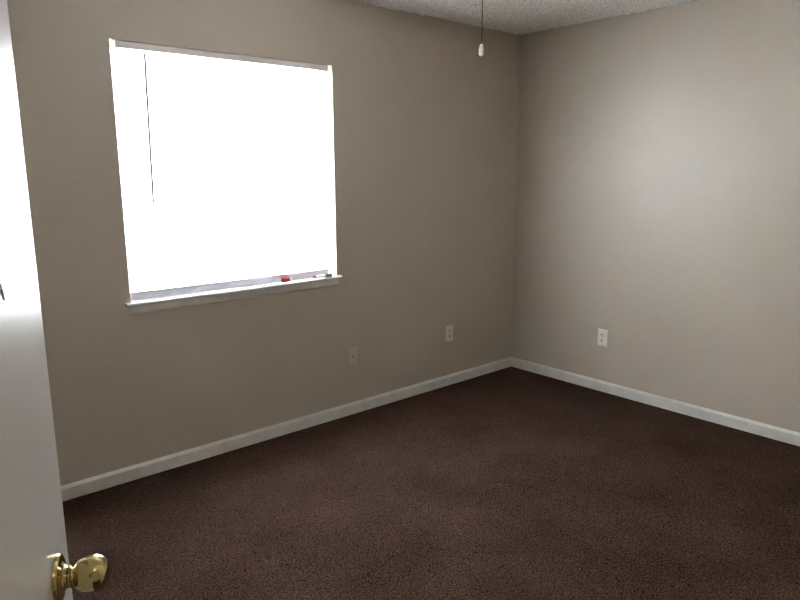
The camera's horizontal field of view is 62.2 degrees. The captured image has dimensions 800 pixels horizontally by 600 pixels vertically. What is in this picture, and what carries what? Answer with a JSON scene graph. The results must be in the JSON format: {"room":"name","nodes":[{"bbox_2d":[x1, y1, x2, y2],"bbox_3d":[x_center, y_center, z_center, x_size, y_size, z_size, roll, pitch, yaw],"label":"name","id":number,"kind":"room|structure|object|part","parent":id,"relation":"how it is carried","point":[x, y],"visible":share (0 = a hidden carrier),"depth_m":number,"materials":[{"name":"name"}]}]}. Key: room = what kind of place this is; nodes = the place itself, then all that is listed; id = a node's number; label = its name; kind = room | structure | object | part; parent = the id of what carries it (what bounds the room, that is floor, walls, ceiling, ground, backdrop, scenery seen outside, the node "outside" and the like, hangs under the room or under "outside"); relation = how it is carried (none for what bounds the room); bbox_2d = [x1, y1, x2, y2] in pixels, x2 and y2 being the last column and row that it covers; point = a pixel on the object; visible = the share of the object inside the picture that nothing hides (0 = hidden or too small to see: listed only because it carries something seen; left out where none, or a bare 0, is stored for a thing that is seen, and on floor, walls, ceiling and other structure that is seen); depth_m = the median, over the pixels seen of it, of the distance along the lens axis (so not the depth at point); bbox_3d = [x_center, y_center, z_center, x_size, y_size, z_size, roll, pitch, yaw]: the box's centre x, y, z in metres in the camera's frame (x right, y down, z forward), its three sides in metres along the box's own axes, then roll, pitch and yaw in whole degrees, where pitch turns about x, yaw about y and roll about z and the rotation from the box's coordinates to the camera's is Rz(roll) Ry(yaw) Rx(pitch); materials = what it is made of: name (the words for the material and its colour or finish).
{"room":"empty bedroom","nodes":[
{"label":"empty bedroom","id":0,"kind":"room"},
{"bbox_2d":[7,0,520,485],"bbox_3d":[-0.794,-0.432,3.610,4.490,2.470,0.160,-10,15,-40],"label":"wall","id":1,"kind":"structure","parent":0,"point":[421,128],"depth_m":3.71,"materials":[{"name":"beige paint"}]},
{"bbox_2d":[109,43,342,314],"bbox_3d":[-0.871,-0.628,3.474,1.252,1.244,0.182,-10,15,-40],"label":"window","id":2,"kind":"structure","parent":1,"relation":"in","point":[212,296],"depth_m":3.46,"materials":[{"name":"white plastic"}]},
{"bbox_3d":[-0.911,-0.658,3.521,1.200,1.204,0.052,-10,15,-40],"label":"frame","id":3,"kind":"part","parent":2,"relation":"part of","materials":[{"name":"white plastic"}]},
{"bbox_2d":[110,40,329,300],"bbox_3d":[-0.852,-0.651,3.442,1.163,1.182,0.072,-10,15,-40],"label":"window blind","id":4,"kind":"object","parent":2,"relation":"attached to","point":[222,173],"visible":0.87,"depth_m":3.38,"materials":[{"name":"white plastic"}]},
{"bbox_3d":[-1.206,-0.595,3.151,0.001,1.120,0.026,-10,15,-40],"label":"ladder cord","id":5,"kind":"part","parent":4,"relation":"part of","materials":[{"name":"white fabric"}]},
{"bbox_3d":[-0.863,-0.089,3.556,1.148,0.035,0.022,-10,15,-40],"label":"rail","id":6,"kind":"part","parent":4,"relation":"part of","materials":[{"name":"grey"}]},
{"bbox_3d":[-0.864,-0.654,3.444,0.001,1.120,0.026,-10,15,-40],"label":"ladder cord","id":7,"kind":"part","parent":4,"relation":"part of","materials":[{"name":"white fabric"}]},
{"bbox_3d":[-0.523,-0.713,3.737,0.001,1.120,0.026,-10,15,-40],"label":"ladder cord","id":8,"kind":"part","parent":4,"relation":"part of","materials":[{"name":"white fabric"}]},
{"bbox_3d":[-0.420,-0.729,3.805,0.009,1.125,0.009,-10,15,-40],"label":"lift cord","id":9,"kind":"part","parent":4,"relation":"part of","materials":[{"name":"white fabric"}]},
{"bbox_3d":[-0.852,-0.062,3.566,1.252,0.018,0.130,-10,15,-40],"label":"sill","id":10,"kind":"part","parent":2,"relation":"part of","materials":[{"name":"white paint"}]},
{"bbox_2d":[282,278,291,281],"bbox_3d":[-0.635,-0.114,3.721,0.014,0.021,0.061,11,16,44],"label":"block","id":11,"kind":"object","parent":2,"relation":"on","point":[283,279],"visible":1,"depth_m":3.71,"materials":[{"name":"red"}]},
{"bbox_2d":[61,357,510,501],"bbox_3d":[-0.732,0.752,3.776,4.250,0.072,0.014,-10,15,-40],"label":"baseboard","id":12,"kind":"structure","parent":1,"relation":"attached to","point":[76,489],"depth_m":3.71,"materials":[{"name":"white paint"}]},
{"bbox_2d":[347,346,356,365],"bbox_3d":[-0.293,0.348,4.093,0.070,0.114,0.008,-10,15,-40],"label":"cable plate","id":13,"kind":"object","parent":1,"relation":"attached to","point":[351,352],"visible":1,"depth_m":4.09,"materials":[{"name":"beige plastic"}]},
{"bbox_2d":[446,325,452,341],"bbox_3d":[0.347,0.234,4.641,0.070,0.114,0.009,-10,15,-40],"label":"wall outlet","id":14,"kind":"object","parent":1,"relation":"attached to","point":[449,329],"visible":1,"depth_m":4.64,"materials":[{"name":"beige plastic"}]},
{"bbox_2d":[62,367,799,599],"bbox_3d":[0.241,1.077,2.707,4.490,0.151,3.290,-10,15,-40],"label":"floor","id":15,"kind":"structure","parent":0,"point":[510,483],"depth_m":2.99,"materials":[{"name":"brown carpet"}]},
{"bbox_2d":[352,0,706,34],"bbox_3d":[0.246,-1.380,2.207,4.250,0.014,3.010,-10,15,-40],"label":"ceiling","id":16,"kind":"structure","parent":0,"point":[521,17],"depth_m":3.96,"materials":[{"name":"white paint"}]},
{"bbox_3d":[0.211,-1.258,2.232,1.022,0.247,0.999,-10,15,-40],"label":"ceiling fan","id":17,"kind":"object","parent":16,"relation":"hanging from","visible":0},
{"bbox_2d":[479,0,483,55],"bbox_3d":[0.280,-0.987,2.255,0.018,0.302,0.018,-10,15,-40],"label":"pull chain","id":18,"kind":"object","parent":17,"relation":"hanging from","point":[481,48],"visible":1,"depth_m":2.27,"materials":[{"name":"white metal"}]},
{"bbox_3d":[0.280,-1.003,2.252,0.004,0.270,0.004,-10,15,-40],"label":"chain","id":19,"kind":"part","parent":18,"relation":"part of","materials":[{"name":"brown metal"}]},
{"bbox_2d":[511,0,799,432],"bbox_3d":[1.934,-0.480,3.805,0.120,2.470,3.130,-10,15,-40],"label":"wall","id":20,"kind":"structure","parent":0,"point":[658,178],"depth_m":4.03,"materials":[{"name":"beige paint"}]},
{"bbox_2d":[597,328,607,346],"bbox_3d":[1.373,0.255,4.506,0.009,0.114,0.070,-10,15,-40],"label":"wall outlet","id":21,"kind":"object","parent":20,"relation":"attached to","point":[602,334],"visible":1,"depth_m":4.50,"materials":[{"name":"beige plastic"}]},
{"bbox_2d":[511,357,799,445],"bbox_3d":[1.848,0.692,4.037,0.014,0.072,3.010,-10,15,-40],"label":"baseboard","id":22,"kind":"structure","parent":20,"relation":"attached to","point":[758,428],"depth_m":4.20,"materials":[{"name":"white paint"}]},
{"bbox_3d":[1.281,0.019,1.283,4.250,2.470,0.120,-10,15,-40],"label":"wall","id":23,"kind":"structure","parent":0,"visible":0},
{"bbox_2d":[0,0,109,599],"bbox_3d":[-0.377,0.393,0.528,0.167,2.012,0.930,-3,12,-16],"label":"door","id":24,"kind":"structure","parent":23,"relation":"in","point":[34,560],"depth_m":0.81,"materials":[{"name":"grey paint"}]},
{"bbox_3d":[-0.428,0.376,0.911,0.054,0.050,0.050,-3,12,-16],"label":"knob","id":25,"kind":"part","parent":24,"relation":"part of","materials":[{"name":"gold metal"}]}
]}

